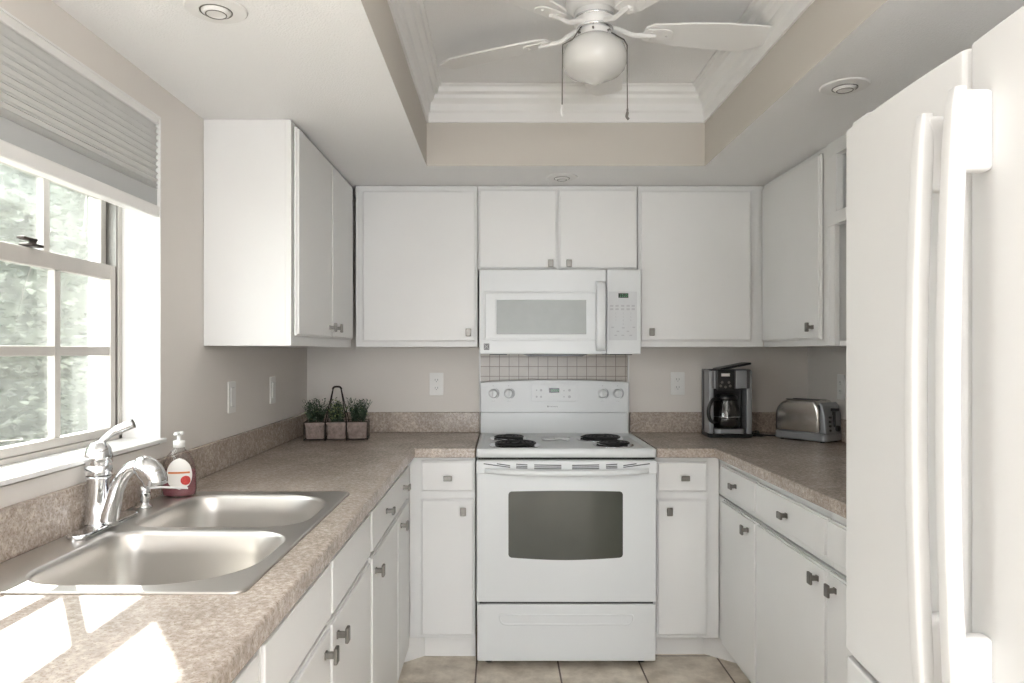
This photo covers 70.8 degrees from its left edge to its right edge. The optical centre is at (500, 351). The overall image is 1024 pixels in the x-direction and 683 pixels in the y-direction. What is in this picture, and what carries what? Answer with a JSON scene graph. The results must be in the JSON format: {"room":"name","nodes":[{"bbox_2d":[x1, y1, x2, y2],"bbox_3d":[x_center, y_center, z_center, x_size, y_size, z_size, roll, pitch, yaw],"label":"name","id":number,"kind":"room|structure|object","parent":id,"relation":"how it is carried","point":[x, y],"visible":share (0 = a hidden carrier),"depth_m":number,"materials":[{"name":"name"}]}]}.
{"room":"kitchen","nodes":[
{"label":"kitchen","id":0,"kind":"room"},
{"bbox_2d":[89,197,90,429],"bbox_3d":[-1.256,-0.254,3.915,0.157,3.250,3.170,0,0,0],"label":"window frame","id":1,"kind":"structure","parent":0,"point":[89,197],"depth_m":2.33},
{"bbox_2d":[0,0,306,507],"bbox_3d":[-1.077,-0.029,0.318,0.200,2.700,6.636,0,0,0],"label":"wall","id":2,"kind":"structure","parent":0,"point":[195,377],"depth_m":2.22,"materials":[{"name":"paint"}]},
{"bbox_2d":[0,7,166,486],"bbox_3d":[-1.069,-0.204,1.441,0.213,0.940,1.282,0,0,0],"label":"window","id":3,"kind":"structure","parent":2,"relation":"in","point":[124,267],"depth_m":2.03,"materials":[{"name":"paint"}]},
{"bbox_2d":[0,10,158,217],"bbox_3d":[-0.999,-0.527,1.437,0.041,0.288,1.257,0,0,0],"label":"pleated shade","id":4,"kind":"object","parent":3,"relation":"attached to","point":[61,123],"visible":1,"depth_m":1.65,"materials":[{"name":"fabric"}]},
{"bbox_2d":[228,381,235,412],"bbox_3d":[-0.973,0.165,2.610,0.008,0.114,0.070,0,0,0],"label":"light switch","id":5,"kind":"object","parent":2,"relation":"attached to","point":[232,384],"visible":1,"depth_m":2.60,"materials":[{"name":"white plastic"}]},
{"bbox_2d":[0,412,478,562],"bbox_3d":[-0.541,0.356,1.958,0.870,0.102,3.355,0,0,0],"label":"backsplash","id":6,"kind":"structure","parent":2,"relation":"attached to","point":[28,525],"depth_m":2.27,"materials":[{"name":"laminate"}]},
{"bbox_2d":[270,377,275,403],"bbox_3d":[-0.973,0.165,3.078,0.008,0.114,0.070,0,0,0],"label":"light switch","id":7,"kind":"object","parent":2,"relation":"attached to","point":[272,379],"visible":1,"depth_m":3.07,"materials":[{"name":"white plastic"}]},
{"bbox_2d":[204,119,352,346],"bbox_3d":[-0.807,-0.391,2.839,0.335,0.743,0.948,0,0,0],"label":"upper cabinet","id":8,"kind":"object","parent":2,"relation":"attached to","point":[278,214],"visible":1,"depth_m":2.37,"materials":[{"name":"paint"}]},
{"bbox_2d":[52,0,1023,199],"bbox_3d":[0.286,-1.071,0.318,2.727,0.615,6.636,0,0,0],"label":"ceiling","id":9,"kind":"structure","parent":0,"point":[339,70],"depth_m":2.26,"materials":[{"name":"white paint"}]},
{"bbox_2d":[183,0,247,23],"bbox_3d":[-0.634,-0.756,1.605,0.136,0.014,0.136,0,0,0],"label":"recessed light","id":10,"kind":"object","parent":9,"relation":"in","point":[216,11],"visible":1,"depth_m":1.60,"materials":[{"name":"paint"}]},
{"bbox_2d":[546,173,577,181],"bbox_3d":[0.269,-0.756,3.152,0.136,0.014,0.136,0,0,0],"label":"recessed light","id":11,"kind":"object","parent":9,"relation":"in","point":[561,177],"visible":1,"depth_m":3.13,"materials":[{"name":"paint"}]},
{"bbox_2d":[387,0,814,122],"bbox_3d":[0.269,-1.012,1.633,1.146,0.142,2.665,0,0,0],"label":"trim","id":12,"kind":"structure","parent":9,"relation":"attached to","point":[697,101],"depth_m":2.91,"materials":[{"name":"paint"}]},
{"bbox_2d":[440,0,770,119],"bbox_3d":[0.319,-0.885,2.210,1.048,0.397,1.073,0,0,0],"label":"ceiling fan","id":13,"kind":"object","parent":9,"relation":"hanging from","point":[596,57],"visible":1,"depth_m":2.18,"materials":[{"name":"paint"}]},
{"bbox_2d":[819,77,870,94],"bbox_3d":[0.991,-0.756,2.072,0.136,0.014,0.136,0,0,0],"label":"recessed light","id":14,"kind":"object","parent":9,"relation":"in","point":[843,86],"visible":1,"depth_m":2.05,"materials":[{"name":"paint"}]},
{"bbox_2d":[307,200,806,436],"bbox_3d":[0.286,-0.029,3.711,2.927,2.700,0.150,0,0,0],"label":"wall","id":15,"kind":"structure","parent":0,"point":[394,379],"depth_m":3.64,"materials":[{"name":"paint"}]},
{"bbox_2d":[356,186,478,346],"bbox_3d":[-0.386,-0.392,3.451,0.560,0.741,0.366,0,0,0],"label":"upper cabinet","id":16,"kind":"object","parent":15,"relation":"attached to","point":[417,274],"visible":0.99,"depth_m":3.30,"materials":[{"name":"paint"}]},
{"bbox_2d":[430,373,442,394],"bbox_3d":[-0.323,0.164,3.632,0.070,0.114,0.008,0,0,0],"label":"wall outlet","id":17,"kind":"object","parent":15,"relation":"attached to","point":[436,379],"visible":1,"depth_m":3.63,"materials":[{"name":"white plastic"}]},
{"bbox_2d":[433,377,439,382],"bbox_3d":[-0.323,0.144,3.630,0.033,0.027,0.003,0,0,0],"label":"socket","id":18,"kind":"object","parent":17,"relation":"attached to","point":[435,379],"depth_m":3.63,"materials":[{"name":"white plastic"}]},
{"bbox_2d":[433,385,439,390],"bbox_3d":[-0.323,0.184,3.630,0.033,0.027,0.003,0,0,0],"label":"socket","id":19,"kind":"object","parent":17,"relation":"attached to","point":[435,387],"depth_m":3.63,"materials":[{"name":"white plastic"}]},
{"bbox_2d":[479,354,628,433],"bbox_3d":[0.270,0.206,3.630,0.758,0.430,0.010,0,0,0],"label":"tile panel","id":20,"kind":"object","parent":15,"relation":"attached to","point":[509,366],"visible":0.28,"depth_m":3.63,"materials":[{"name":"tile"}]},
{"bbox_2d":[478,186,636,271],"bbox_3d":[0.263,-0.569,3.451,0.732,0.387,0.366,0,0,0],"label":"upper cabinet","id":21,"kind":"object","parent":15,"relation":"attached to","point":[520,227],"visible":0.98,"depth_m":3.30,"materials":[{"name":"paint"}]},
{"bbox_2d":[479,269,640,355],"bbox_3d":[0.269,-0.174,3.413,0.730,0.393,0.425,0,0,0],"label":"microwave","id":22,"kind":"object","parent":21,"relation":"attached to","point":[528,312],"visible":1,"depth_m":3.25,"materials":[{"name":"white"}]},
{"bbox_2d":[671,372,684,394],"bbox_3d":[0.894,0.161,3.632,0.070,0.114,0.008,0,0,0],"label":"wall outlet","id":23,"kind":"object","parent":15,"relation":"attached to","point":[677,378],"visible":1,"depth_m":3.63,"materials":[{"name":"white plastic"}]},
{"bbox_2d":[675,377,680,381],"bbox_3d":[0.894,0.141,3.630,0.033,0.027,0.003,0,0,0],"label":"socket","id":24,"kind":"object","parent":23,"relation":"attached to","point":[677,379],"depth_m":3.63,"materials":[{"name":"white plastic"}]},
{"bbox_2d":[675,385,680,389],"bbox_3d":[0.894,0.181,3.630,0.033,0.027,0.003,0,0,0],"label":"socket","id":25,"kind":"object","parent":23,"relation":"attached to","point":[677,387],"depth_m":3.63,"materials":[{"name":"white plastic"}]},
{"bbox_2d":[637,186,762,346],"bbox_3d":[0.920,-0.392,3.451,0.576,0.741,0.366,0,0,0],"label":"upper cabinet","id":26,"kind":"object","parent":15,"relation":"attached to","point":[699,248],"visible":0.91,"depth_m":3.30,"materials":[{"name":"paint"}]},
{"bbox_2d":[398,623,750,682],"bbox_3d":[0.286,1.371,0.318,2.927,0.100,7.036,0,0,0],"label":"floor","id":27,"kind":"structure","parent":0,"point":[666,668],"depth_m":2.97,"materials":[{"name":"tile"}]},
{"bbox_2d":[232,654,257,682],"bbox_3d":[-0.657,0.884,0.710,0.628,0.874,0.818,0,0,0],"label":"base cabinet","id":28,"kind":"object","parent":27,"relation":"on","point":[249,673],"visible":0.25,"depth_m":1.07,"materials":[{"name":"paint"}]},
{"bbox_2d":[255,514,369,682],"bbox_3d":[-0.657,0.884,1.595,0.628,0.874,0.947,0,0,0],"label":"base cabinet","id":29,"kind":"object","parent":27,"relation":"on","point":[324,637],"visible":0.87,"depth_m":1.59,"materials":[{"name":"paint"}]},
{"bbox_2d":[367,465,410,682],"bbox_3d":[-0.657,0.884,2.850,0.628,0.874,1.557,0,0,0],"label":"base cabinet","id":30,"kind":"object","parent":27,"relation":"on","point":[388,559],"visible":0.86,"depth_m":2.41,"materials":[{"name":"paint"}]},
{"bbox_2d":[0,412,478,682],"bbox_3d":[-0.541,0.376,1.958,0.870,0.141,3.355,0,0,0],"label":"countertop","id":31,"kind":"structure","parent":30,"relation":"on","point":[44,638],"depth_m":1.35,"materials":[{"name":"laminate"}]},
{"bbox_2d":[66,419,167,540],"bbox_3d":[-0.901,0.280,1.663,0.206,0.245,0.199,0,0,-42],"label":"faucet","id":32,"kind":"object","parent":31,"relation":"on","point":[104,499],"visible":1,"depth_m":1.64,"materials":[{"name":"silver metal"}]},
{"bbox_2d":[0,491,348,594],"bbox_3d":[-0.691,0.491,1.637,0.522,0.178,0.869,0,0,0],"label":"double sink","id":33,"kind":"object","parent":31,"relation":"in","point":[202,542],"visible":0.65,"depth_m":1.61,"materials":[{"name":"silver metal"}]},
{"bbox_2d":[135,485,187,508],"bbox_3d":[-0.875,0.374,1.860,0.131,0.057,0.040,0,0,0],"label":"soap dispenser","id":34,"kind":"object","parent":33,"relation":"on","point":[143,494],"visible":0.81,"depth_m":1.85,"materials":[{"name":"silver metal"}]},
{"bbox_2d":[162,431,195,496],"bbox_3d":[-0.897,0.314,2.007,0.094,0.179,0.059,0,0,-7],"label":"soap bottle","id":35,"kind":"object","parent":33,"relation":"on","point":[180,473],"visible":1,"depth_m":1.99,"materials":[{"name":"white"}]},
{"bbox_2d":[302,386,371,440],"bbox_3d":[-0.754,0.283,3.337,0.320,0.249,0.128,0,0,-6],"label":"planter","id":36,"kind":"object","parent":31,"relation":"on","point":[358,428],"visible":1,"depth_m":3.30,"materials":[{"name":"brown metal"}]},
{"bbox_2d":[404,455,477,661],"bbox_3d":[-0.267,0.884,3.324,0.318,0.874,0.608,0,0,0],"label":"base cabinet","id":37,"kind":"object","parent":27,"relation":"on","point":[443,602],"visible":0.96,"depth_m":3.05,"materials":[{"name":"paint"}]},
{"bbox_2d":[476,379,656,661],"bbox_3d":[0.275,0.730,3.284,0.752,1.182,0.677,0,0,0],"label":"range","id":38,"kind":"object","parent":27,"relation":"on","point":[566,530],"visible":1,"depth_m":3.00,"materials":[{"name":"white metal"}]},
{"bbox_2d":[541,437,569,440],"bbox_3d":[0.256,0.408,3.361,0.138,0.018,0.064,0,0,6],"label":"spoon rest","id":39,"kind":"object","parent":38,"relation":"on","point":[555,438],"visible":1,"depth_m":3.35,"materials":[{"name":"ceramic"}]},
{"bbox_2d":[541,438,556,440],"bbox_3d":[0.227,0.410,3.364,0.080,0.008,0.064,0,0,6],"label":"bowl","id":40,"kind":"object","parent":39,"relation":"on","point":[546,439],"depth_m":3.34,"materials":[{"name":"ceramic"}]},
{"bbox_2d":[476,433,655,456],"bbox_3d":[0.275,0.422,3.278,0.752,0.037,0.564,0,0,0],"label":"cooktop","id":41,"kind":"object","parent":38,"relation":"in","point":[489,444],"depth_m":3.12,"materials":[{"name":"white metal"}]},
{"bbox_2d":[654,457,735,662],"bbox_3d":[0.835,0.884,3.324,0.354,0.874,0.608,0,0,0],"label":"base cabinet","id":42,"kind":"object","parent":27,"relation":"on","point":[687,489],"visible":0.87,"depth_m":3.05,"materials":[{"name":"paint"}]},
{"bbox_2d":[719,460,763,682],"bbox_3d":[1.210,0.884,3.107,0.648,0.874,1.045,0,0,0],"label":"base cabinet","id":43,"kind":"object","parent":27,"relation":"on","point":[739,519],"visible":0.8,"depth_m":2.78,"materials":[{"name":"paint"}]},
{"bbox_2d":[629,412,845,517],"bbox_3d":[1.099,0.376,2.583,0.899,0.141,2.105,0,0,0],"label":"countertop","id":44,"kind":"structure","parent":43,"relation":"on","point":[813,471],"depth_m":3.02,"materials":[{"name":"laminate"}]},
{"bbox_2d":[702,362,752,437],"bbox_3d":[1.083,0.230,3.463,0.226,0.355,0.195,0,0,2],"label":"coffee maker","id":45,"kind":"object","parent":44,"relation":"on","point":[726,391],"visible":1,"depth_m":3.40,"materials":[{"name":"black plastic"}]},
{"bbox_2d":[752,430,775,436],"bbox_3d":[1.253,0.392,3.496,0.115,0.029,0.169,0,0,-22],"label":"power cord","id":46,"kind":"object","parent":44,"relation":"on","point":[756,433],"visible":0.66,"depth_m":3.44,"materials":[{"name":"black plastic"}]},
{"bbox_2d":[776,398,841,442],"bbox_3d":[1.421,0.313,3.313,0.148,0.187,0.272,0,0,-35],"label":"toaster","id":47,"kind":"object","parent":44,"relation":"on","point":[819,420],"visible":1,"depth_m":3.25,"materials":[{"name":"grey metal"}]},
{"bbox_2d":[757,479,835,682],"bbox_3d":[1.210,0.884,2.303,0.648,0.874,0.557,0,0,0],"label":"base cabinet","id":48,"kind":"object","parent":27,"relation":"on","point":[794,565],"visible":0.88,"depth_m":2.26,"materials":[{"name":"paint"}]},
{"bbox_2d":[824,513,851,682],"bbox_3d":[1.210,0.884,1.776,0.648,0.874,0.490,0,0,0],"label":"base cabinet","id":49,"kind":"object","parent":27,"relation":"on","point":[835,590],"visible":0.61,"depth_m":1.96,"materials":[{"name":"paint"}]},
{"bbox_2d":[846,6,1023,682],"bbox_3d":[1.029,0.429,1.046,0.833,1.784,0.826,0,0,2],"label":"refrigerator","id":50,"kind":"object","parent":27,"relation":"on","point":[935,172],"visible":1,"depth_m":1.08,"materials":[{"name":"white metal"}]},
{"bbox_2d":[807,347,845,419],"bbox_3d":[1.625,-0.029,0.318,0.150,2.700,6.636,0,0,0],"label":"wall","id":51,"kind":"structure","parent":0,"point":[824,364],"depth_m":3.42,"materials":[{"name":"paint"}]},
{"bbox_2d":[629,412,845,442],"bbox_3d":[1.099,0.356,2.583,0.899,0.102,2.105,0,0,0],"label":"backsplash","id":52,"kind":"structure","parent":51,"relation":"attached to","point":[638,421],"depth_m":3.62,"materials":[{"name":"laminate"}]},
{"bbox_2d":[762,146,845,346],"bbox_3d":[1.355,-0.392,2.985,0.385,0.741,0.658,0,0,0],"label":"upper cabinet","id":53,"kind":"object","parent":51,"relation":"attached to","point":[795,229],"visible":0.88,"depth_m":2.90,"materials":[{"name":"paint"}]},
{"bbox_2d":[828,133,845,345],"bbox_3d":[1.377,-0.392,2.202,0.343,0.741,0.904,0,0,0],"label":"upper cabinet","id":54,"kind":"object","parent":51,"relation":"attached to","point":[837,148],"visible":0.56,"depth_m":2.61,"materials":[{"name":"paint"}]},
{"bbox_2d":[837,374,844,399],"bbox_3d":[1.546,0.161,3.270,0.008,0.114,0.070,0,0,0],"label":"wall outlet","id":55,"kind":"object","parent":51,"relation":"attached to","point":[840,377],"visible":1,"depth_m":3.26,"materials":[{"name":"white plastic"}]},
{"label":"outside","id":56,"kind":"structure","parent":0,"visible":0},
{"bbox_3d":[-7.593,1.421,4.000,12.813,0.100,20.000,0,0,0],"label":"ground","id":57,"kind":"structure","parent":56,"visible":0},
{"bbox_2d":[0,163,88,446],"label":"window","id":58,"kind":"structure","parent":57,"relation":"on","point":[23,289],"depth_m":4.48,"materials":[{"name":"clear glass"}]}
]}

